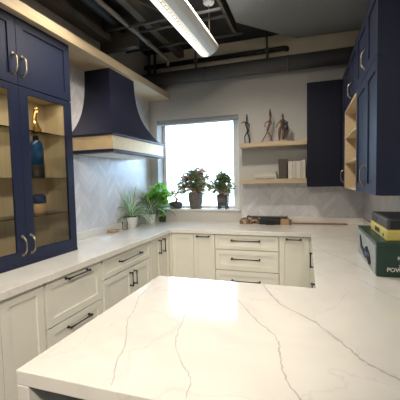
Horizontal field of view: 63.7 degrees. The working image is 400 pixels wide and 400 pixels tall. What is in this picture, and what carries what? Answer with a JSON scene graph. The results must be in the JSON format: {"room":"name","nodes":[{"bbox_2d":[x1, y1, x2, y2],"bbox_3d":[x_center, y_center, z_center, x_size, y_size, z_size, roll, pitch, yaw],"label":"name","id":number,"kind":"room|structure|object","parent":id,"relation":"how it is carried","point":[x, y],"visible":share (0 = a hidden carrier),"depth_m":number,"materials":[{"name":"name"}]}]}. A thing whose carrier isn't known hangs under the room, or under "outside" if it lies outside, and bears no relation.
{"room":"kitchen","nodes":[
{"label":"kitchen","id":0,"kind":"room"},
{"bbox_2d":[19,0,146,74],"bbox_3d":[-1.816,-0.176,1.406,0.150,3.200,7.150,0,4,18],"label":"wall","id":1,"kind":"structure","parent":0,"point":[135,61],"depth_m":3.33,"materials":[{"name":"grey paint"}]},
{"bbox_2d":[0,0,169,101],"bbox_3d":[-1.613,-1.183,1.244,0.340,0.080,6.700,0,4,18],"label":"soffit","id":2,"kind":"structure","parent":1,"relation":"attached to","point":[83,56],"depth_m":2.80,"materials":[{"name":"brown wood"}]},
{"bbox_2d":[69,64,150,231],"bbox_3d":[-1.299,-0.452,2.720,0.008,1.570,3.800,0,4,18],"label":"backsplash","id":3,"kind":"structure","parent":1,"relation":"attached to","point":[99,182],"depth_m":3.45,"materials":[{"name":"tile"}]},
{"bbox_2d":[77,217,145,240],"bbox_3d":[-1.275,0.371,2.767,0.020,0.080,3.798,0,4,18],"label":"upstand","id":4,"kind":"structure","parent":1,"relation":"attached to","point":[85,234],"depth_m":3.43,"materials":[{"name":"white stone"}]},
{"bbox_2d":[72,68,164,159],"bbox_3d":[-0.825,-0.868,3.350,0.496,0.835,1.070,0,4,18],"label":"range hood","id":5,"kind":"object","parent":1,"relation":"attached to","point":[110,124],"visible":0.85,"depth_m":3.12,"materials":[{"name":"blue paint"}]},
{"bbox_2d":[103,7,220,32],"bbox_3d":[-0.465,-1.700,3.078,1.370,0.027,0.027,0,4,18],"label":"pipe","id":6,"kind":"object","parent":1,"relation":"attached to","point":[217,8],"visible":0.66,"depth_m":3.07,"materials":[{"name":"grey metal"}]},
{"bbox_2d":[139,14,226,32],"bbox_3d":[-0.391,-1.765,3.302,1.370,0.027,0.027,0,4,18],"label":"pipe","id":7,"kind":"object","parent":1,"relation":"attached to","point":[225,15],"visible":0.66,"depth_m":3.27,"materials":[{"name":"grey metal"}]},
{"bbox_2d":[125,32,241,53],"bbox_3d":[-0.225,-1.803,3.709,1.430,0.027,0.027,0,4,18],"label":"pipe","id":8,"kind":"object","parent":1,"relation":"attached to","point":[237,33],"visible":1,"depth_m":3.72,"materials":[{"name":"grey metal"}]},
{"bbox_2d":[103,0,279,55],"bbox_3d":[-0.484,-1.825,0.854,3.130,0.100,7.150,0,4,18],"label":"ceiling","id":9,"kind":"structure","parent":0,"point":[218,27],"depth_m":3.68,"materials":[{"name":"paint"}]},
{"bbox_2d":[35,0,110,43],"bbox_3d":[-1.861,-1.601,0.718,0.120,0.270,5.600,0,4,18],"label":"beam","id":10,"kind":"structure","parent":9,"relation":"attached to","point":[74,12],"depth_m":2.99,"materials":[{"name":"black metal"}]},
{"bbox_2d":[100,13,138,53],"bbox_3d":[-0.851,-1.750,3.392,0.420,0.340,0.080,0,4,18],"label":"beam","id":11,"kind":"structure","parent":9,"relation":"attached to","point":[126,41],"depth_m":3.35,"materials":[{"name":"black metal"}]},
{"bbox_2d":[80,0,143,46],"bbox_3d":[-1.524,-1.629,1.132,0.097,0.097,5.400,0,4,18],"label":"ceiling pipe","id":12,"kind":"object","parent":11,"relation":"attached to","point":[94,6],"visible":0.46,"depth_m":2.99,"materials":[{"name":"black metal"}]},
{"bbox_2d":[94,0,169,65],"bbox_3d":[-1.317,-1.565,1.312,0.064,0.102,5.862,0,4,18],"label":"conduit","id":13,"kind":"object","parent":11,"relation":"attached to","point":[101,3],"visible":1,"depth_m":3.22,"materials":[{"name":"grey metal"}]},
{"bbox_2d":[132,0,159,11],"bbox_3d":[-0.436,-1.887,3.182,0.024,0.063,0.655,2,5,42],"label":"strut","id":14,"kind":"object","parent":9,"relation":"attached to","point":[137,1],"visible":0.44,"depth_m":3.08,"materials":[{"name":"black metal"}]},
{"bbox_2d":[147,50,150,73],"bbox_3d":[-0.679,-1.823,4.280,0.055,0.310,0.055,2,5,41],"label":"hanger","id":15,"kind":"object","parent":9,"relation":"hanging from","point":[148,51],"visible":0.9,"depth_m":4.26,"materials":[{"name":"black metal"}]},
{"bbox_2d":[116,0,183,57],"bbox_3d":[-1.302,-1.722,1.105,0.080,0.100,6.700,0,4,18],"label":"joist","id":16,"kind":"object","parent":9,"relation":"attached to","point":[135,9],"visible":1,"depth_m":3.39,"materials":[{"name":"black metal"}]},
{"bbox_2d":[153,50,156,73],"bbox_3d":[-0.598,-1.823,4.253,0.048,0.310,0.048,2,5,41],"label":"hanger","id":17,"kind":"object","parent":9,"relation":"hanging from","point":[154,52],"visible":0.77,"depth_m":4.24,"materials":[{"name":"black metal"}]},
{"bbox_2d":[150,0,217,56],"bbox_3d":[-0.273,-1.602,2.108,0.197,0.504,2.350,0,4,19],"label":"pendant lamp","id":18,"kind":"object","parent":9,"relation":"hanging from","point":[179,13],"visible":1,"depth_m":2.59,"materials":[{"name":"grey metal"}]},
{"bbox_2d":[193,49,197,67],"bbox_3d":[-0.057,-1.824,4.074,0.055,0.310,0.055,2,5,41],"label":"hanger","id":19,"kind":"object","parent":9,"relation":"hanging from","point":[195,59],"visible":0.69,"depth_m":4.07,"materials":[{"name":"black metal"}]},
{"bbox_2d":[141,46,353,86],"bbox_3d":[0.523,-1.585,3.899,2.730,0.176,0.176,0,4,18],"label":"air duct","id":20,"kind":"object","parent":19,"relation":"hanging from","point":[338,56],"visible":0.8,"depth_m":3.79,"materials":[{"name":"grey metal"}]},
{"bbox_2d":[216,0,236,32],"bbox_3d":[-0.588,-1.722,0.684,0.030,0.080,6.350,0,4,18],"label":"joist","id":21,"kind":"object","parent":9,"relation":"attached to","point":[221,3],"visible":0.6,"depth_m":3.30,"materials":[{"name":"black metal"}]},
{"bbox_2d":[264,31,269,57],"bbox_3d":[0.788,-1.826,3.795,0.055,0.310,0.055,2,5,41],"label":"hanger","id":22,"kind":"object","parent":9,"relation":"hanging from","point":[266,49],"visible":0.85,"depth_m":3.78,"materials":[{"name":"black metal"}]},
{"bbox_2d":[146,30,359,221],"bbox_3d":[0.632,-0.400,4.223,2.730,3.200,0.250,0,4,18],"label":"wall","id":23,"kind":"structure","parent":0,"point":[285,93],"depth_m":4.04,"materials":[{"name":"grey paint"}]},
{"bbox_2d":[158,208,240,210],"bbox_3d":[-0.001,0.130,4.427,1.172,0.022,0.208,0,4,18],"label":"sill","id":24,"kind":"structure","parent":23,"relation":"attached to","point":[170,209],"depth_m":4.34,"materials":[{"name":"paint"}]},
{"bbox_2d":[167,171,187,208],"bbox_3d":[-0.328,-0.140,4.518,0.372,0.520,0.165,0,4,18],"label":"bonsai","id":25,"kind":"object","parent":24,"relation":"on","point":[177,205],"visible":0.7,"depth_m":4.49,"materials":[{"name":"plant"}]},
{"bbox_2d":[169,202,182,208],"bbox_3d":[-0.339,0.075,4.534,0.206,0.088,0.161,0,4,18],"label":"pot","id":26,"kind":"object","parent":25,"relation":"attached to","point":[177,205],"depth_m":4.47,"materials":[{"name":"grey ceramic"}]},
{"bbox_2d":[176,165,214,208],"bbox_3d":[-0.071,-0.173,4.364,0.568,0.592,0.326,0,4,18],"label":"bushy plant","id":27,"kind":"object","parent":24,"relation":"on","point":[198,186],"visible":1,"depth_m":4.36,"materials":[{"name":"green plant"}]},
{"bbox_2d":[212,170,236,208],"bbox_3d":[0.295,-0.137,4.288,0.351,0.513,0.223,1,4,27],"label":"pot plant","id":28,"kind":"object","parent":24,"relation":"on","point":[222,178],"visible":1,"depth_m":4.25,"materials":[{"name":"green plant"}]},
{"bbox_2d":[163,120,239,207],"bbox_3d":[0.024,-0.494,4.512,1.145,1.220,0.050,0,4,18],"label":"window","id":29,"kind":"structure","parent":23,"relation":"in","point":[235,122],"depth_m":4.36,"materials":[{"name":"white plastic"}]},
{"bbox_2d":[158,115,237,125],"bbox_3d":[-0.038,-1.062,4.326,1.137,0.060,0.070,0,4,18],"label":"roller blind","id":30,"kind":"object","parent":29,"relation":"attached to","point":[230,117],"visible":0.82,"depth_m":4.29,"materials":[{"name":"grey fabric"}]},
{"bbox_2d":[144,45,288,69],"bbox_3d":[0.155,-1.801,4.113,1.898,0.055,0.077,0,4,18],"label":"pipe","id":31,"kind":"object","parent":23,"relation":"attached to","point":[279,48],"visible":1,"depth_m":4.04,"materials":[{"name":"black metal"}]},
{"bbox_2d":[239,140,306,148],"bbox_3d":[0.873,-0.663,3.872,0.779,0.048,0.230,0,4,18],"label":"floating shelf","id":32,"kind":"object","parent":23,"relation":"attached to","point":[294,143],"visible":1,"depth_m":3.79,"materials":[{"name":"brown wood"}]},
{"bbox_2d":[241,114,249,142],"bbox_3d":[0.564,-0.866,3.945,0.123,0.360,0.070,0,4,18],"label":"figurine","id":33,"kind":"object","parent":32,"relation":"on","point":[246,122],"visible":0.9,"depth_m":3.93,"materials":[{"name":"metal"}]},
{"bbox_2d":[262,110,273,141],"bbox_3d":[0.807,-0.886,3.863,0.160,0.400,0.080,0,4,18],"label":"figurine","id":34,"kind":"object","parent":32,"relation":"on","point":[270,114],"visible":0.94,"depth_m":3.85,"materials":[{"name":"metal"}]},
{"bbox_2d":[276,114,288,140],"bbox_3d":[0.971,-0.852,3.806,0.148,0.332,0.090,0,4,18],"label":"figurine","id":35,"kind":"object","parent":32,"relation":"on","point":[284,126],"visible":0.97,"depth_m":3.79,"materials":[{"name":"metal"}]},
{"bbox_2d":[239,178,306,183],"bbox_3d":[0.882,-0.229,3.898,0.779,0.053,0.230,0,4,18],"label":"floating shelf","id":36,"kind":"object","parent":23,"relation":"attached to","point":[292,180],"visible":0.97,"depth_m":3.79,"materials":[{"name":"brown wood"}]},
{"bbox_2d":[253,176,277,178],"bbox_3d":[0.800,-0.271,3.934,0.280,0.030,0.150,0,4,18],"label":"sample slab","id":37,"kind":"object","parent":36,"relation":"on","point":[275,177],"visible":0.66,"depth_m":3.86,"materials":[{"name":"beige stone"}]},
{"bbox_2d":[254,174,276,176],"bbox_3d":[0.804,-0.301,3.930,0.260,0.030,0.150,0,4,18],"label":"sample slab","id":38,"kind":"object","parent":37,"relation":"on","point":[255,175],"visible":0.98,"depth_m":3.86,"materials":[{"name":"beige stone"}]},
{"bbox_2d":[255,171,276,173],"bbox_3d":[0.805,-0.330,3.928,0.245,0.028,0.150,0,4,18],"label":"sample slab","id":39,"kind":"object","parent":38,"relation":"on","point":[272,172],"visible":0.86,"depth_m":3.85,"materials":[{"name":"beige stone"}]},
{"bbox_2d":[279,159,287,178],"bbox_3d":[0.991,-0.368,3.834,0.098,0.228,0.146,0,4,18],"label":"book","id":40,"kind":"object","parent":36,"relation":"on","point":[283,163],"visible":1,"depth_m":3.77,"materials":[{"name":"brown paper"}]},
{"bbox_2d":[288,161,292,178],"bbox_3d":[1.074,-0.355,3.824,0.047,0.200,0.155,0,4,18],"label":"book","id":41,"kind":"object","parent":36,"relation":"on","point":[290,171],"visible":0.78,"depth_m":3.75,"materials":[{"name":"beige paper"}]},
{"bbox_2d":[292,161,295,177],"bbox_3d":[1.117,-0.358,3.810,0.039,0.205,0.155,0,4,18],"label":"book","id":42,"kind":"object","parent":36,"relation":"on","point":[293,162],"visible":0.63,"depth_m":3.74,"materials":[{"name":"beige paper"}]},
{"bbox_2d":[296,161,299,177],"bbox_3d":[1.159,-0.354,3.796,0.045,0.198,0.155,0,4,18],"label":"book","id":43,"kind":"object","parent":36,"relation":"on","point":[297,162],"visible":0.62,"depth_m":3.72,"materials":[{"name":"beige paper"}]},
{"bbox_2d":[300,160,302,177],"bbox_3d":[1.195,-0.359,3.784,0.027,0.207,0.155,0,4,18],"label":"board","id":44,"kind":"object","parent":36,"relation":"on","point":[301,161],"visible":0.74,"depth_m":3.71,"materials":[{"name":"beige wood"}]},
{"bbox_2d":[303,160,304,177],"bbox_3d":[1.221,-0.361,3.775,0.025,0.212,0.155,0,4,18],"label":"board","id":45,"kind":"object","parent":36,"relation":"on","point":[303,160],"visible":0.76,"depth_m":3.70,"materials":[{"name":"beige wood"}]},
{"bbox_2d":[242,183,364,217],"bbox_3d":[1.213,-0.001,3.922,1.422,0.415,0.008,0,4,18],"label":"backsplash","id":46,"kind":"structure","parent":23,"relation":"attached to","point":[270,199],"depth_m":3.92,"materials":[{"name":"tile"}]},
{"bbox_2d":[307,79,341,186],"bbox_3d":[1.528,-0.726,3.610,0.625,1.143,0.291,0,4,18],"label":"upper cabinet","id":47,"kind":"object","parent":23,"relation":"attached to","point":[324,98],"visible":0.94,"depth_m":3.52,"materials":[{"name":"blue paint"}]},
{"bbox_3d":[-0.413,1.468,1.054,3.130,0.100,7.150,0,4,18],"label":"floor","id":48,"kind":"structure","parent":0,"visible":0},
{"bbox_2d":[0,284,45,399],"bbox_3d":[-1.300,0.955,1.784,0.572,0.875,0.582,0,4,18],"label":"base cabinet","id":49,"kind":"object","parent":48,"relation":"on","point":[22,316],"visible":0.81,"depth_m":1.79,"materials":[{"name":"white paint"}]},
{"bbox_2d":[17,384,82,399],"bbox_3d":[-0.363,0.955,1.443,0.045,0.875,0.979,0,4,18],"label":"waterfall panel","id":50,"kind":"object","parent":48,"relation":"on","point":[23,392],"visible":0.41,"depth_m":0.98,"materials":[{"name":"white stone"}]},
{"bbox_2d":[43,261,101,349],"bbox_3d":[-1.099,0.917,2.332,0.611,0.875,0.584,0,4,18],"label":"base cabinet","id":51,"kind":"object","parent":48,"relation":"on","point":[72,300],"visible":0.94,"depth_m":2.18,"materials":[{"name":"white paint"}]},
{"bbox_2d":[100,241,150,312],"bbox_3d":[-0.878,0.872,3.000,0.611,0.875,0.822,0,4,18],"label":"base cabinet","id":52,"kind":"object","parent":48,"relation":"on","point":[124,273],"visible":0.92,"depth_m":2.81,"materials":[{"name":"white paint"}]},
{"bbox_2d":[149,234,169,280],"bbox_3d":[-0.673,0.830,3.619,0.611,0.875,0.479,0,4,18],"label":"base cabinet","id":53,"kind":"object","parent":48,"relation":"on","point":[159,257],"visible":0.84,"depth_m":3.48,"materials":[{"name":"white paint"}]},
{"bbox_2d":[169,233,194,278],"bbox_3d":[-0.108,0.792,4.045,0.310,0.875,0.684,0,4,18],"label":"base cabinet","id":54,"kind":"object","parent":48,"relation":"on","point":[182,243],"depth_m":3.72,"materials":[{"name":"white paint"}]},
{"bbox_2d":[194,234,215,279],"bbox_3d":[0.153,0.793,3.940,0.246,0.875,0.719,0,4,18],"label":"base cabinet","id":55,"kind":"object","parent":48,"relation":"on","point":[204,244],"visible":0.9,"depth_m":3.63,"materials":[{"name":"white paint"}]},
{"bbox_2d":[215,234,278,284],"bbox_3d":[0.600,0.792,3.792,0.693,0.875,0.719,0,4,18],"label":"base cabinet","id":56,"kind":"object","parent":48,"relation":"on","point":[239,258],"visible":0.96,"depth_m":3.48,"materials":[{"name":"white paint"}]},
{"bbox_2d":[279,236,312,287],"bbox_3d":[1.090,0.791,3.631,0.334,0.875,0.719,0,4,18],"label":"base cabinet","id":57,"kind":"object","parent":48,"relation":"on","point":[294,256],"depth_m":3.32,"materials":[{"name":"white paint"}]},
{"bbox_2d":[309,252,314,287],"bbox_3d":[1.259,0.839,2.775,0.599,0.875,0.898,0,4,18],"label":"base cabinet","id":58,"kind":"object","parent":48,"relation":"on","point":[310,253],"visible":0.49,"depth_m":2.79,"materials":[{"name":"white paint"}]},
{"bbox_3d":[0.919,-0.181,0.502,0.150,3.200,7.150,0,4,18],"label":"wall","id":59,"kind":"structure","parent":0,"visible":0},
{"bbox_2d":[226,0,369,37],"bbox_3d":[0.417,-1.738,1.365,1.330,0.025,5.070,0,4,18],"label":"ceiling panel","id":60,"kind":"object","parent":59,"relation":"attached to","point":[292,18],"visible":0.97,"depth_m":3.23,"materials":[{"name":"grey paint"}]},
{"bbox_2d":[340,73,344,186],"bbox_3d":[1.593,-0.703,3.294,0.303,1.145,0.269,0,4,18],"label":"upper cabinet","id":61,"kind":"object","parent":59,"relation":"attached to","point":[343,78],"visible":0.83,"depth_m":3.37,"materials":[{"name":"blue paint"}]},
{"bbox_2d":[344,39,356,190],"bbox_3d":[1.428,-0.668,2.789,0.299,1.145,0.794,0,4,18],"label":"upper cabinet","id":62,"kind":"object","parent":59,"relation":"attached to","point":[351,69],"visible":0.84,"depth_m":3.12,"materials":[{"name":"blue paint"}]},
{"bbox_2d":[345,127,355,138],"bbox_3d":[1.441,-0.585,2.790,0.255,0.018,0.754,0,4,18],"label":"niche shelf","id":63,"kind":"object","parent":62,"relation":"attached to","point":[352,135],"depth_m":2.91,"materials":[{"name":"brown wood"}]},
{"bbox_2d":[345,158,355,163],"bbox_3d":[1.446,-0.346,2.805,0.255,0.018,0.754,0,4,18],"label":"niche shelf","id":64,"kind":"object","parent":62,"relation":"attached to","point":[347,161],"depth_m":2.98,"materials":[{"name":"brown wood"}]},
{"bbox_2d":[356,0,399,195],"bbox_3d":[1.184,-0.618,2.050,0.299,1.145,0.764,0,4,18],"label":"upper cabinet","id":65,"kind":"object","parent":59,"relation":"attached to","point":[378,38],"visible":1,"depth_m":1.74,"materials":[{"name":"blue paint"}]},
{"bbox_2d":[364,193,399,221],"bbox_3d":[1.361,0.114,2.091,0.008,0.400,3.400,0,4,18],"label":"backsplash","id":66,"kind":"structure","parent":59,"relation":"attached to","point":[372,202],"depth_m":2.94,"materials":[{"name":"stone"}]},
{"bbox_3d":[4.470,0.464,16.706,26.000,0.100,25.600,0,4,18],"label":"ground","id":67,"kind":"structure","parent":0,"visible":0},
{"bbox_2d":[168,182,233,205],"bbox_3d":[3.186,-0.039,12.823,22.000,1.430,0.400,0,4,18],"label":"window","id":68,"kind":"structure","parent":67,"relation":"on","point":[210,199],"depth_m":13.63,"materials":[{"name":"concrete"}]},
{"bbox_3d":[0.352,0.946,1.341,1.376,0.875,0.702,0,4,18],"label":"base cabinet","id":69,"kind":"object","parent":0,"visible":0},
{"bbox_2d":[0,220,399,399],"bbox_3d":[0.013,0.424,2.346,2.730,0.059,3.800,0,4,18],"label":"countertop","id":70,"kind":"structure","parent":69,"relation":"on","point":[171,338],"depth_m":1.15,"materials":[{"name":"white stone"}]},
{"bbox_2d":[0,8,77,273],"bbox_3d":[-1.297,-0.379,2.176,0.308,1.650,1.010,0,4,18],"label":"display cabinet","id":71,"kind":"object","parent":70,"relation":"on","point":[34,65],"visible":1,"depth_m":2.33,"materials":[{"name":"blue paint"}]},
{"bbox_2d":[0,125,61,137],"bbox_3d":[-1.332,-0.480,2.181,0.217,0.008,0.956,0,4,18],"label":"shelf","id":72,"kind":"object","parent":71,"relation":"attached to","point":[4,130],"depth_m":2.39,"materials":[{"name":"clear glass"}]},
{"bbox_2d":[0,211,66,221],"bbox_3d":[-1.319,0.126,2.217,0.217,0.008,0.956,0,4,18],"label":"shelf","id":73,"kind":"object","parent":71,"relation":"attached to","point":[6,216],"depth_m":2.37,"materials":[{"name":"clear glass"}]},
{"bbox_2d":[30,107,43,134],"bbox_3d":[-1.241,-0.601,2.445,0.100,0.210,0.100,0,4,18],"label":"statuette","id":74,"kind":"object","parent":71,"relation":"on","point":[35,126],"visible":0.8,"depth_m":2.42,"materials":[{"name":"gold metal"}]},
{"bbox_2d":[30,135,44,177],"bbox_3d":[-1.237,-0.326,2.439,0.104,0.318,0.104,0,4,18],"label":"bottle","id":75,"kind":"object","parent":71,"relation":"on","point":[36,147],"visible":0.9,"depth_m":2.40,"materials":[{"name":"glass"}]},
{"bbox_2d":[33,194,46,213],"bbox_3d":[-1.230,0.030,2.461,0.106,0.150,0.106,0,4,18],"label":"lidded jar","id":76,"kind":"object","parent":71,"relation":"on","point":[39,200],"visible":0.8,"depth_m":2.42,"materials":[{"name":"beige ceramic"}]},
{"bbox_2d":[107,229,119,232],"bbox_3d":[-0.951,0.342,3.541,0.090,0.030,0.110,0,4,18],"label":"block","id":77,"kind":"object","parent":70,"relation":"on","point":[111,230],"visible":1,"depth_m":3.50,"materials":[{"name":"beige wood"}]},
{"bbox_2d":[116,187,154,227],"bbox_3d":[-0.831,0.071,3.891,0.468,0.523,0.555,-3,4,-23],"label":"spider plant","id":78,"kind":"object","parent":70,"relation":"on","point":[132,214],"visible":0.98,"depth_m":3.85,"materials":[{"name":"green plant"}]},
{"bbox_2d":[136,188,175,223],"bbox_3d":[-0.561,0.074,4.188,0.461,0.471,0.605,0,4,18],"label":"variegated plant","id":79,"kind":"object","parent":70,"relation":"on","point":[152,206],"visible":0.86,"depth_m":4.22,"materials":[{"name":"green plant"}]},
{"bbox_2d":[143,182,173,221],"bbox_3d":[-0.554,0.030,4.317,0.393,0.543,0.279,0,4,18],"label":"leafy plant","id":80,"kind":"object","parent":70,"relation":"on","point":[162,217],"visible":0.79,"depth_m":4.30,"materials":[{"name":"green plant"}]},
{"bbox_2d":[240,217,249,223],"bbox_3d":[0.559,0.259,4.031,0.116,0.072,0.075,0,4,18],"label":"wooden block","id":81,"kind":"object","parent":70,"relation":"on","point":[246,219],"visible":1,"depth_m":4.00,"materials":[{"name":"brown wood"}]},
{"bbox_2d":[250,218,259,223],"bbox_3d":[0.677,0.259,3.991,0.116,0.072,0.075,0,4,18],"label":"wooden block","id":82,"kind":"object","parent":70,"relation":"on","point":[252,219],"visible":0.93,"depth_m":3.96,"materials":[{"name":"brown wood"}]},
{"bbox_2d":[259,218,280,224],"bbox_3d":[0.856,0.257,3.935,0.245,0.074,0.100,0,4,18],"label":"case","id":83,"kind":"object","parent":70,"relation":"on","point":[276,221],"visible":0.68,"depth_m":3.89,"materials":[{"name":"plastic"}]},
{"bbox_2d":[247,215,287,217],"bbox_3d":[0.824,0.207,3.950,0.485,0.026,0.105,0,4,18],"label":"tray","id":84,"kind":"object","parent":83,"relation":"on","point":[248,216],"visible":1,"depth_m":3.92,"materials":[{"name":"metal"}]},
{"bbox_2d":[280,218,291,224],"bbox_3d":[1.035,0.257,3.876,0.125,0.074,0.090,0,4,18],"label":"block","id":85,"kind":"object","parent":70,"relation":"on","point":[283,221],"visible":0.99,"depth_m":3.84,"materials":[{"name":"brown wood"}]},
{"bbox_2d":[242,216,362,224],"bbox_3d":[1.220,0.246,3.930,1.430,0.080,0.020,0,4,18],"label":"upstand","id":86,"kind":"structure","parent":70,"relation":"on","point":[350,221],"depth_m":3.83,"materials":[{"name":"white stone"}]},
{"bbox_2d":[363,218,370,224],"bbox_3d":[1.361,0.354,2.107,0.020,0.080,3.360,0,4,18],"label":"upstand","id":87,"kind":"structure","parent":70,"relation":"on","point":[365,221],"depth_m":3.53,"materials":[{"name":"white stone"}]},
{"bbox_2d":[358,225,399,277],"bbox_3d":[1.184,0.305,2.054,0.273,0.192,0.671,0,4,18],"label":"box","id":88,"kind":"object","parent":70,"relation":"on","point":[382,256],"visible":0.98,"depth_m":1.77,"materials":[{"name":"cardboard"}]},
{"bbox_2d":[371,211,399,240],"bbox_3d":[1.193,0.152,1.970,0.196,0.122,0.460,0,4,18],"label":"tool case","id":89,"kind":"object","parent":88,"relation":"on","point":[386,225],"visible":1,"depth_m":1.84,"materials":[{"name":"yellow plastic"}]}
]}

